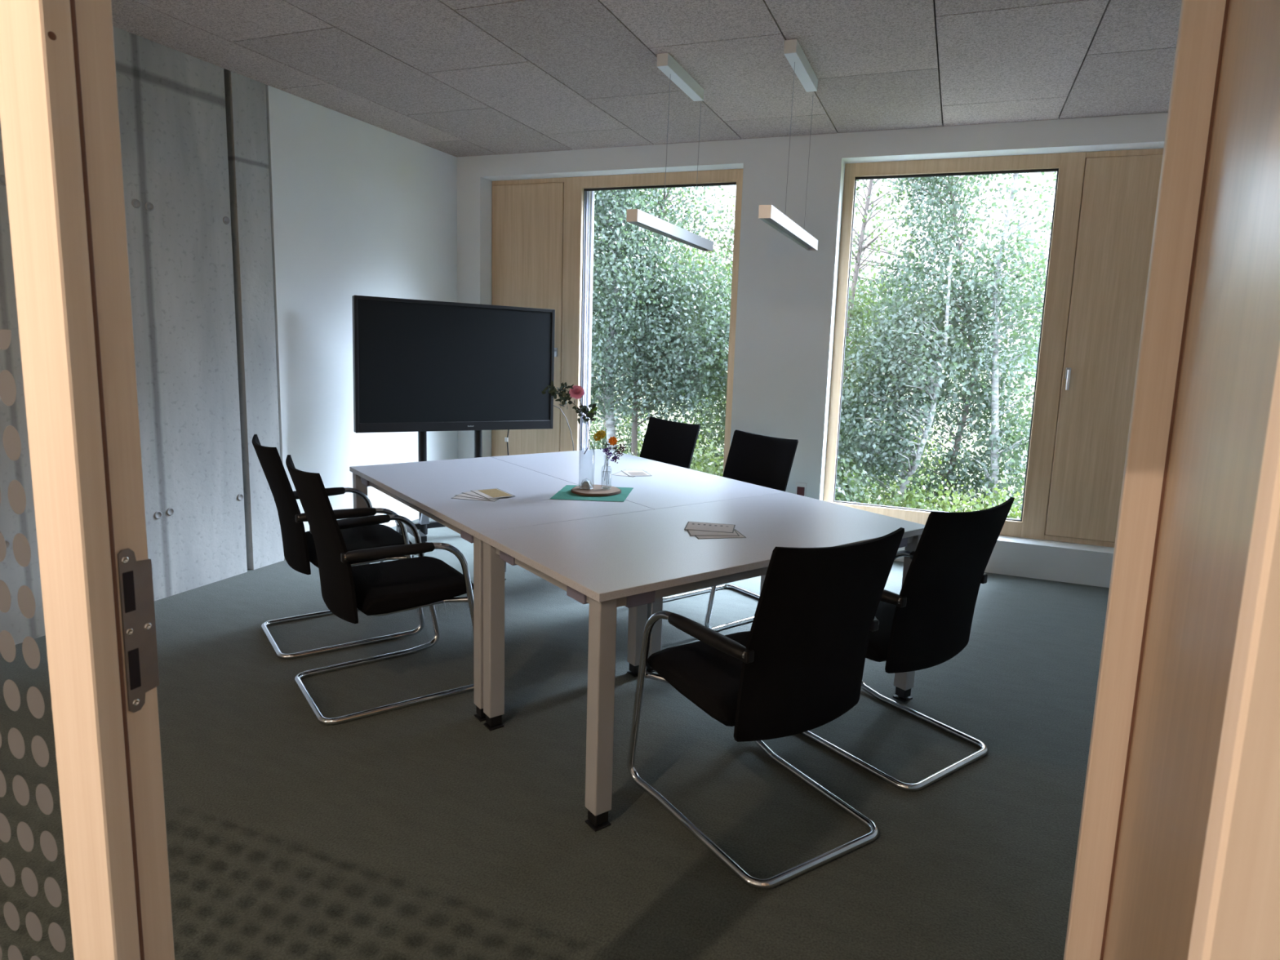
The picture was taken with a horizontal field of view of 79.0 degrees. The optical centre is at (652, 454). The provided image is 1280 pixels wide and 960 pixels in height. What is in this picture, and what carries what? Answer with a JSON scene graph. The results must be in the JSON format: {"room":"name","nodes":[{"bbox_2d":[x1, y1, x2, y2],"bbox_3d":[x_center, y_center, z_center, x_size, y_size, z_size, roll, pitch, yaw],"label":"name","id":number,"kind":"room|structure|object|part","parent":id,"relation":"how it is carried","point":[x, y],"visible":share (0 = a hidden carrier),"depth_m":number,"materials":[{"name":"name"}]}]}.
{"room":"meeting room","nodes":[
{"label":"meeting room","id":0,"kind":"room"},
{"bbox_2d":[0,328,73,959],"bbox_3d":[-0.769,-0.119,0.897,5.589,2.828,0.079,5,9,21],"label":"wall","id":1,"kind":"structure","parent":0,"point":[11,439],"depth_m":0.96,"materials":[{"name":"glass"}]},
{"bbox_2d":[0,0,1279,959],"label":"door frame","id":2,"kind":"structure","parent":1,"relation":"in","point":[1178,855],"depth_m":0.86,"materials":[{"name":"brown wood"}]},
{"bbox_3d":[-0.591,0.200,0.894,0.003,0.193,0.037,5,9,21],"label":"strike plate","id":3,"kind":"part","parent":2,"relation":"part of","materials":[{"name":"metal"}]},
{"bbox_2d":[0,26,284,644],"bbox_3d":[-3.067,-0.605,2.969,0.256,3.028,3.803,5,9,21],"label":"wall","id":4,"kind":"structure","parent":0,"point":[193,131],"depth_m":4.16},
{"bbox_2d":[265,84,457,559],"bbox_3d":[-2.043,-0.963,5.577,0.250,3.028,1.846,5,9,21],"label":"wall","id":5,"kind":"structure","parent":0,"point":[357,207],"depth_m":5.15,"materials":[{"name":"white paint"}]},
{"bbox_2d":[381,511,418,527],"bbox_3d":[-1.972,0.516,5.741,0.012,0.060,1.826,5,9,21],"label":"baseboard","id":6,"kind":"structure","parent":5,"relation":"attached to","point":[415,515],"depth_m":5.97,"materials":[{"name":"white paint"}]},
{"bbox_2d":[0,517,1109,959],"bbox_3d":[-0.451,1.170,2.314,5.989,0.120,7.248,5,9,21],"label":"floor","id":7,"kind":"structure","parent":0,"point":[423,831],"depth_m":2.47,"materials":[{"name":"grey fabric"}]},
{"bbox_2d":[252,434,425,659],"bbox_3d":[-1.512,0.386,3.710,0.667,0.948,0.572,-4,10,-35],"label":"chair","id":8,"kind":"object","parent":7,"relation":"on","point":[299,545],"visible":0.8,"depth_m":3.54,"materials":[{"name":"black fabric"}]},
{"bbox_3d":[-1.709,0.223,3.539,0.168,0.588,0.480,-4,10,-35],"label":"backrest","id":9,"kind":"part","parent":8,"relation":"part of","materials":[{"name":"black fabric"}]},
{"bbox_3d":[-1.444,0.435,3.767,0.468,0.078,0.476,-4,10,-35],"label":"seat","id":10,"kind":"part","parent":8,"relation":"part of","materials":[{"name":"black fabric"}]},
{"bbox_2d":[285,454,474,724],"bbox_3d":[-1.093,0.483,3.156,0.667,0.948,0.572,-4,11,-36],"label":"chair","id":11,"kind":"object","parent":7,"relation":"on","point":[391,587],"visible":0.94,"depth_m":3.01,"materials":[{"name":"black fabric"}]},
{"bbox_3d":[-1.290,0.320,2.983,0.168,0.588,0.480,-4,11,-36],"label":"backrest","id":12,"kind":"part","parent":11,"relation":"part of","materials":[{"name":"black fabric"}]},
{"bbox_3d":[-1.027,0.532,3.214,0.468,0.078,0.476,-4,11,-36],"label":"seat","id":13,"kind":"part","parent":11,"relation":"part of","materials":[{"name":"black fabric"}]},
{"bbox_2d":[395,430,482,553],"bbox_3d":[-1.397,-0.145,5.418,0.640,1.500,0.620,-4,10,-33],"label":"stand","id":14,"kind":"object","parent":7,"relation":"on","point":[424,523],"visible":0.22,"depth_m":5.39,"materials":[{"name":"black metal"}]},
{"bbox_2d":[351,295,555,432],"bbox_3d":[-1.323,-0.603,5.346,1.414,0.896,0.083,-4,10,-33],"label":"screen","id":15,"kind":"object","parent":14,"relation":"attached to","point":[419,365],"visible":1,"depth_m":5.28,"materials":[{"name":"black glass"}]},
{"bbox_2d":[504,429,509,455],"bbox_3d":[-0.932,0.072,5.746,0.324,0.996,0.023,-2,9,-24],"label":"power cable","id":16,"kind":"object","parent":15,"relation":"hanging from","point":[505,438],"visible":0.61,"depth_m":5.65,"materials":[{"name":"black plastic"}]},
{"bbox_2d":[349,457,653,721],"bbox_3d":[-0.801,0.511,3.732,0.797,0.740,1.597,-5,11,-37],"label":"desk","id":17,"kind":"object","parent":7,"relation":"on","point":[427,487],"visible":0.54,"depth_m":3.36,"materials":[{"name":"laminate"}]},
{"bbox_3d":[-1.542,0.417,4.114,0.060,0.664,0.060,-5,11,-37],"label":"leg","id":18,"kind":"part","parent":17,"relation":"part of","materials":[{"name":"silver metal"}]},
{"bbox_2d":[450,493,498,501],"bbox_3d":[-0.765,0.185,3.411,0.200,0.001,0.125,3,9,10],"label":"printed card","id":19,"kind":"object","parent":17,"relation":"on","point":[456,496],"visible":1,"depth_m":3.37,"materials":[{"name":"beige paper"}]},
{"bbox_2d":[455,493,500,501],"bbox_3d":[-0.754,0.180,3.436,0.200,0.001,0.125,6,9,25],"label":"printed card","id":20,"kind":"object","parent":19,"relation":"on","point":[463,495],"visible":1,"depth_m":3.40,"materials":[{"name":"beige paper"}]},
{"bbox_2d":[462,491,503,499],"bbox_3d":[-0.737,0.176,3.459,0.200,0.001,0.125,9,11,39],"label":"printed card","id":21,"kind":"object","parent":20,"relation":"on","point":[471,493],"visible":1,"depth_m":3.43,"materials":[{"name":"beige paper"}]},
{"bbox_2d":[471,488,515,498],"bbox_3d":[-0.716,0.172,3.478,0.130,0.001,0.200,-4,10,-35],"label":"printed card","id":22,"kind":"object","parent":21,"relation":"on","point":[493,493],"visible":1,"depth_m":3.47,"materials":[{"name":"beige paper"}]},
{"bbox_2d":[479,488,511,497],"bbox_3d":[-0.707,0.171,3.483,0.090,0.001,0.176,-4,10,-35],"label":"picture","id":23,"kind":"object","parent":22,"relation":"on","point":[486,492],"depth_m":3.48},
{"bbox_3d":[-0.632,0.626,2.919,0.060,0.664,0.060,-5,11,-37],"label":"leg","id":24,"kind":"part","parent":17,"relation":"part of","materials":[{"name":"silver metal"}]},
{"bbox_2d":[550,484,633,502],"bbox_3d":[-0.271,0.175,3.574,0.326,0.003,0.352,3,9,6],"label":"napkin","id":25,"kind":"object","parent":17,"relation":"on","point":[566,493],"visible":0.59,"depth_m":3.50,"materials":[{"name":"green fabric"}]},
{"bbox_2d":[571,484,621,496],"bbox_3d":[-0.262,0.164,3.600,0.231,0.010,0.229,5,9,21],"label":"wood slice","id":26,"kind":"object","parent":25,"relation":"on","point":[597,491],"visible":0.93,"depth_m":3.56,"materials":[{"name":"brown wood"}]},
{"bbox_2d":[578,422,595,489],"bbox_3d":[-0.302,0.000,3.586,0.073,0.315,0.073,5,9,21],"label":"bottle vase","id":27,"kind":"object","parent":26,"relation":"on","point":[585,485],"visible":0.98,"depth_m":3.59,"materials":[{"name":"clear glass"}]},
{"bbox_2d":[541,380,597,453],"bbox_3d":[-0.379,-0.172,3.568,0.253,0.335,0.137,2,9,0],"label":"flower","id":28,"kind":"object","parent":27,"relation":"in","point":[576,392],"visible":1,"depth_m":3.54,"materials":[{"name":"green plant"}]},
{"bbox_3d":[-0.367,-0.145,3.565,0.206,0.284,0.004,2,9,0],"label":"stem","id":29,"kind":"part","parent":28,"relation":"part of","materials":[{"name":"green plant"}]},
{"bbox_3d":[-0.213,0.081,3.597,0.049,0.158,0.049,5,9,21],"label":"bottle vase","id":30,"kind":"object","parent":26,"relation":"on","visible":0},
{"bbox_2d":[593,430,631,484],"bbox_3d":[-0.186,0.016,3.580,0.175,0.257,0.076,1,9,-8],"label":"bunch","id":31,"kind":"object","parent":30,"relation":"in","point":[612,440],"visible":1,"depth_m":3.57,"materials":[{"name":"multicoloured plant"}]},
{"bbox_3d":[-0.060,0.580,3.346,0.060,0.664,0.060,-5,11,-37],"label":"leg","id":32,"kind":"part","parent":17,"relation":"part of","materials":[{"name":"silver metal"}]},
{"bbox_2d":[553,404,573,450],"bbox_3d":[-0.719,0.089,5.876,0.300,0.934,0.006,5,9,21],"label":"cable","id":33,"kind":"object","parent":7,"relation":"on","point":[553,405],"visible":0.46,"depth_m":5.80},
{"bbox_2d":[490,448,785,672],"bbox_3d":[-0.162,0.460,4.210,0.797,0.740,1.597,-5,11,-37],"label":"desk","id":34,"kind":"object","parent":7,"relation":"on","point":[668,486],"visible":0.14,"depth_m":3.96,"materials":[{"name":"laminate"}]},
{"bbox_2d":[611,469,635,476],"bbox_3d":[-0.123,0.097,4.136,0.125,0.001,0.190,5,9,21],"label":"printed card","id":35,"kind":"object","parent":34,"relation":"on","point":[619,473],"visible":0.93,"depth_m":4.08,"materials":[{"name":"beige paper"}]},
{"bbox_2d":[621,470,652,475],"bbox_3d":[-0.086,0.097,4.137,0.125,0.001,0.170,-1,9,-17],"label":"printed card","id":36,"kind":"object","parent":35,"relation":"on","point":[629,473],"visible":1,"depth_m":4.13,"materials":[{"name":"beige paper"}]},
{"bbox_2d":[628,471,647,475],"bbox_3d":[-0.080,0.099,4.118,0.085,0.001,0.090,-1,9,-17],"label":"picture","id":37,"kind":"object","parent":36,"relation":"on","point":[629,473],"depth_m":4.12},
{"bbox_3d":[0.007,0.575,3.397,0.060,0.664,0.060,-5,11,-37],"label":"leg","id":38,"kind":"part","parent":34,"relation":"part of","materials":[{"name":"silver metal"}]},
{"bbox_3d":[0.580,0.529,3.824,0.060,0.664,0.060,-5,11,-37],"label":"leg","id":39,"kind":"part","parent":34,"relation":"part of","materials":[{"name":"silver metal"}]},
{"bbox_2d":[639,417,700,468],"bbox_3d":[-0.103,0.271,4.782,0.667,0.948,0.572,-5,11,-39],"label":"chair","id":40,"kind":"object","parent":7,"relation":"on","point":[668,442],"visible":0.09,"depth_m":4.92,"materials":[{"name":"black fabric"}]},
{"bbox_2d":[479,492,924,831],"bbox_3d":[0.238,0.650,3.025,1.597,0.740,0.797,-5,11,-37],"label":"desk","id":41,"kind":"object","parent":7,"relation":"on","point":[607,563],"visible":0.75,"depth_m":2.71,"materials":[{"name":"laminate"}]},
{"bbox_3d":[-0.582,0.637,2.853,0.060,0.664,0.060,-5,11,-37],"label":"leg","id":42,"kind":"part","parent":41,"relation":"part of","materials":[{"name":"silver metal"}]},
{"bbox_3d":[-0.153,0.736,2.288,0.060,0.664,0.060,-5,11,-37],"label":"leg","id":43,"kind":"part","parent":41,"relation":"part of","materials":[{"name":"silver metal"}]},
{"bbox_2d":[694,528,746,538],"bbox_3d":[0.241,0.295,2.896,0.185,0.001,0.125,0,9,-13],"label":"printed card","id":44,"kind":"object","parent":41,"relation":"on","point":[740,535],"visible":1,"depth_m":2.85,"materials":[{"name":"beige paper"}]},
{"bbox_2d":[687,528,739,536],"bbox_3d":[0.225,0.288,2.924,0.185,0.001,0.125,1,9,-5],"label":"printed card","id":45,"kind":"object","parent":44,"relation":"on","point":[691,532],"visible":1,"depth_m":2.89,"materials":[{"name":"beige paper"}]},
{"bbox_2d":[684,521,735,533],"bbox_3d":[0.222,0.277,2.987,0.186,0.001,0.132,3,9,9],"label":"printed card","id":46,"kind":"object","parent":45,"relation":"on","point":[695,526],"visible":1,"depth_m":2.98,"materials":[{"name":"beige paper"}]},
{"bbox_3d":[1.059,0.639,3.194,0.060,0.664,0.060,-5,11,-37],"label":"leg","id":47,"kind":"part","parent":41,"relation":"part of","materials":[{"name":"silver metal"}]},
{"bbox_2d":[662,429,798,631],"bbox_3d":[0.379,0.374,4.197,0.667,0.948,0.572,-5,11,-37],"label":"chair","id":48,"kind":"object","parent":7,"relation":"on","point":[766,461],"visible":0.33,"depth_m":4.32,"materials":[{"name":"black fabric"}]},
{"bbox_3d":[0.366,0.522,4.213,0.645,0.651,0.572,-5,11,-37],"label":"tube frame","id":49,"kind":"part","parent":48,"relation":"part of","materials":[{"name":"silver metal"}]},
{"bbox_3d":[0.584,0.180,4.322,0.168,0.588,0.480,-5,11,-37],"label":"backrest","id":50,"kind":"part","parent":48,"relation":"part of","materials":[{"name":"black fabric"}]},
{"bbox_2d":[626,527,904,889],"bbox_3d":[0.337,0.645,2.379,0.572,0.948,0.667,-4,10,-32],"label":"chair","id":51,"kind":"object","parent":7,"relation":"on","point":[798,668],"visible":1,"depth_m":2.15,"materials":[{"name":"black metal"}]},
{"bbox_3d":[0.290,0.687,2.458,0.476,0.078,0.468,-4,10,-32],"label":"seat","id":52,"kind":"part","parent":51,"relation":"part of","materials":[{"name":"black fabric"}]},
{"bbox_3d":[0.477,0.503,2.145,0.480,0.588,0.168,-4,10,-32],"label":"backrest","id":53,"kind":"part","parent":51,"relation":"part of","materials":[{"name":"black fabric"}]},
{"bbox_2d":[800,497,1013,791],"bbox_3d":[0.875,0.590,2.861,0.572,0.948,0.667,-4,11,-36],"label":"chair","id":54,"kind":"object","parent":7,"relation":"on","point":[926,625],"visible":0.64,"depth_m":2.61,"materials":[{"name":"black fabric"}]},
{"bbox_3d":[0.823,0.633,2.937,0.476,0.078,0.468,-4,11,-36],"label":"seat","id":55,"kind":"part","parent":54,"relation":"part of","materials":[{"name":"black fabric"}]},
{"bbox_3d":[1.029,0.447,2.637,0.480,0.588,0.168,-4,11,-36],"label":"backrest","id":56,"kind":"part","parent":54,"relation":"part of","materials":[{"name":"black fabric"}]},
{"bbox_2d":[111,0,1182,157],"bbox_3d":[0.165,-1.885,2.929,5.689,0.120,4.954,5,9,21],"label":"ceiling","id":57,"kind":"structure","parent":0,"point":[456,78],"depth_m":3.86,"materials":[{"name":"grey"}]},
{"bbox_2d":[626,208,713,251],"bbox_3d":[0.099,-1.178,4.092,0.058,0.096,1.328,5,9,21],"label":"pendant lamp","id":58,"kind":"object","parent":57,"relation":"hanging from","point":[637,217],"depth_m":3.99,"materials":[{"name":"silver metal"}]},
{"bbox_2d":[633,221,707,249],"bbox_3d":[0.124,-1.175,4.157,0.048,0.008,1.196,5,9,21],"label":"diffuser","id":59,"kind":"object","parent":58,"relation":"attached to","point":[658,227],"depth_m":4.09,"materials":[{"name":"white plastic"}]},
{"bbox_2d":[657,53,703,110],"bbox_3d":[0.125,-1.900,3.990,0.058,0.163,0.709,5,9,21],"label":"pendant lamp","id":60,"kind":"object","parent":57,"relation":"hanging from","point":[675,72],"depth_m":3.98,"materials":[{"name":"silver metal"}]},
{"bbox_2d":[758,204,817,250],"bbox_3d":[0.666,-1.120,3.824,0.058,0.127,1.422,5,9,21],"label":"pendant lamp","id":61,"kind":"object","parent":57,"relation":"hanging from","point":[774,217],"depth_m":3.75,"materials":[{"name":"silver metal"}]},
{"bbox_2d":[763,217,813,248],"bbox_3d":[0.708,-1.123,3.934,0.048,0.008,1.196,5,9,21],"label":"diffuser","id":62,"kind":"object","parent":61,"relation":"attached to","point":[784,226],"depth_m":3.85,"materials":[{"name":"white plastic"}]},
{"bbox_2d":[783,39,817,92],"bbox_3d":[0.689,-1.829,3.720,0.058,0.186,0.826,5,9,21],"label":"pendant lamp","id":63,"kind":"object","parent":57,"relation":"hanging from","point":[793,52],"depth_m":3.74,"materials":[{"name":"silver metal"}]},
{"bbox_2d":[456,112,1168,587],"bbox_3d":[1.086,-0.471,5.672,6.189,4.028,0.522,5,9,21],"label":"wall","id":64,"kind":"structure","parent":0,"point":[787,291],"depth_m":5.36,"materials":[{"name":"white paint"}]},
{"bbox_2d":[491,168,742,475],"bbox_3d":[-0.279,-0.936,6.234,2.133,2.447,0.479,5,9,21],"label":"window","id":65,"kind":"structure","parent":64,"relation":"in","point":[543,228],"depth_m":6.18,"materials":[{"name":"brown wood"}]},
{"bbox_3d":[-0.833,-0.827,6.239,0.130,0.070,0.059,5,9,21],"label":"handle","id":66,"kind":"part","parent":65,"relation":"part of","materials":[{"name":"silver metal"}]},
{"bbox_2d":[795,482,807,496],"bbox_3d":[1.050,0.256,5.497,0.080,0.120,0.011,5,9,21],"label":"wall outlet","id":67,"kind":"object","parent":64,"relation":"attached to","point":[800,487],"visible":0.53,"depth_m":5.49,"materials":[{"name":"white plastic"}]},
{"bbox_2d":[822,148,1163,547],"bbox_3d":[2.327,-0.703,5.241,2.130,2.447,0.477,5,9,21],"label":"window","id":68,"kind":"structure","parent":64,"relation":"in","point":[1104,206],"depth_m":4.91,"materials":[{"name":"brown wood"}]},
{"bbox_3d":[1.966,0.436,5.620,1.282,0.020,0.326,5,9,21],"label":"sill","id":69,"kind":"part","parent":68,"relation":"part of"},
{"bbox_3d":[2.633,-0.482,4.922,0.030,0.140,0.056,5,9,21],"label":"handle","id":70,"kind":"part","parent":68,"relation":"part of","materials":[{"name":"silver metal"}]},
{"label":"outside","id":71,"kind":"structure","parent":0,"visible":0},
{"bbox_2d":[589,356,1035,513],"bbox_3d":[24.655,-6.324,63.099,180.000,0.001,124.000,5,9,21],"label":"ground","id":72,"kind":"structure","parent":71,"point":[950,445],"depth_m":21.33,"materials":[{"name":"green plant"}]},
{"bbox_2d":[589,436,631,454],"bbox_3d":[-0.760,0.484,9.012,1.780,1.432,1.204,5,9,21],"label":"bush","id":73,"kind":"object","parent":72,"relation":"on","point":[628,453],"visible":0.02,"depth_m":8.85,"materials":[{"name":"green plant"}]},
{"bbox_2d":[589,394,657,456],"bbox_3d":[-0.616,0.118,11.520,1.898,2.301,1.164,6,10,27],"label":"bush","id":74,"kind":"object","parent":72,"relation":"on","point":[620,426],"visible":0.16,"depth_m":11.32,"materials":[{"name":"green plant"}]},
{"bbox_2d":[590,187,705,451],"bbox_3d":[-0.680,-2.317,9.769,2.745,6.250,2.107,7,10,29],"label":"birch tree","id":75,"kind":"object","parent":72,"relation":"on","point":[615,308],"visible":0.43,"depth_m":9.35,"materials":[{"name":"green plant"}]},
{"bbox_2d":[591,186,732,431],"bbox_3d":[-0.241,-3.292,13.673,5.130,7.051,3.144,6,10,27],"label":"leafy tree","id":76,"kind":"object","parent":72,"relation":"on","point":[661,189],"visible":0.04,"depth_m":13.29,"materials":[{"name":"green plant"}]},
{"bbox_2d":[604,185,733,456],"bbox_3d":[0.427,-1.668,9.728,1.983,5.052,2.148,-4,10,-34],"label":"birch tree","id":77,"kind":"object","parent":72,"relation":"on","point":[664,366],"visible":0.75,"depth_m":9.53,"materials":[{"name":"green plant"}]},
{"bbox_2d":[626,428,724,476],"bbox_3d":[0.287,0.547,8.702,1.581,1.781,1.261,0,9,-9],"label":"bush","id":78,"kind":"object","parent":72,"relation":"on","point":[699,465],"visible":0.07,"depth_m":8.53,"materials":[{"name":"green plant"}]},
{"bbox_2d":[671,392,725,476],"bbox_3d":[0.943,0.099,11.459,1.985,2.443,1.135,5,9,21],"label":"bush","id":79,"kind":"object","parent":72,"relation":"on","point":[696,415],"visible":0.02,"depth_m":11.35,"materials":[{"name":"green plant"}]},
{"bbox_2d":[659,186,856,465],"bbox_3d":[1.393,-1.977,10.292,2.859,5.560,2.085,4,9,11],"label":"leafy tree","id":80,"kind":"object","parent":72,"relation":"on","point":[729,251],"visible":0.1,"depth_m":10.41,"materials":[{"name":"green plant"}]},
{"bbox_2d":[593,321,1038,372],"bbox_3d":[37.278,-13.073,94.582,160.000,4.826,15.000,5,9,21],"label":"hills","id":81,"kind":"structure","parent":72,"relation":"on","point":[990,347],"depth_m":88.38,"materials":[{"name":"green plant"}]},
{"bbox_2d":[730,223,970,473],"bbox_3d":[3.474,-2.041,14.052,4.536,4.702,2.539,6,9,25],"label":"leafy tree","id":82,"kind":"object","parent":72,"relation":"on","point":[868,279],"visible":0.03,"depth_m":13.57,"materials":[{"name":"green plant"}]},
{"bbox_2d":[835,447,893,505],"bbox_3d":[1.717,0.685,7.844,1.376,1.579,1.242,3,9,6],"label":"bush","id":83,"kind":"object","parent":72,"relation":"on","point":[851,495],"visible":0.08,"depth_m":7.67,"materials":[{"name":"green plant"}]},
{"bbox_2d":[836,177,956,492],"bbox_3d":[2.386,-1.937,9.158,1.946,5.880,1.854,10,11,42],"label":"leafy tree","id":84,"kind":"object","parent":72,"relation":"on","point":[861,248],"visible":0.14,"depth_m":9.02,"materials":[{"name":"green plant"}]},
{"bbox_2d":[839,421,963,508],"bbox_3d":[3.381,0.264,11.041,2.060,1.758,1.172,5,9,21],"label":"bush","id":85,"kind":"object","parent":72,"relation":"on","point":[932,442],"visible":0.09,"depth_m":10.87,"materials":[{"name":"green plant"}]},
{"bbox_2d":[836,254,995,505],"bbox_3d":[2.619,-0.468,8.306,1.894,3.261,1.398,5,9,21],"label":"birch","id":86,"kind":"object","parent":72,"relation":"on","point":[900,381],"visible":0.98,"depth_m":8.16,"materials":[{"name":"green plant"}]},
{"bbox_2d":[856,470,977,511],"bbox_3d":[2.613,0.782,7.763,1.434,1.270,1.095,5,9,21],"label":"bush","id":87,"kind":"object","parent":72,"relation":"on","point":[945,507],"visible":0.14,"depth_m":7.65,"materials":[{"name":"green plant"}]},
{"bbox_2d":[850,174,1034,510],"bbox_3d":[3.159,-1.899,8.492,1.736,6.052,1.859,-5,11,-39],"label":"slender tree","id":88,"kind":"object","parent":72,"relation":"on","point":[932,190],"visible":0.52,"depth_m":8.35,"materials":[{"name":"green plant"}]},
{"bbox_2d":[935,472,1023,519],"bbox_3d":[3.433,0.745,7.669,1.422,1.186,1.135,5,9,21],"label":"bush","id":89,"kind":"object","parent":72,"relation":"on","point":[988,499],"visible":0.06,"depth_m":7.61,"materials":[{"name":"green plant"}]},
{"bbox_2d":[933,172,1056,517],"bbox_3d":[3.868,-1.815,8.076,1.570,6.051,1.583,5,9,21],"label":"birch tree","id":90,"kind":"object","parent":72,"relation":"on","point":[995,464],"visible":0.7,"depth_m":8.15,"materials":[{"name":"green plant"}]},
{"bbox_2d":[969,171,1056,490],"bbox_3d":[4.855,-1.965,9.290,2.129,6.051,1.616,4,9,12],"label":"leafy tree","id":91,"kind":"object","parent":72,"relation":"on","point":[1027,176],"visible":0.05,"depth_m":9.42,"materials":[{"name":"green plant"}]}
]}

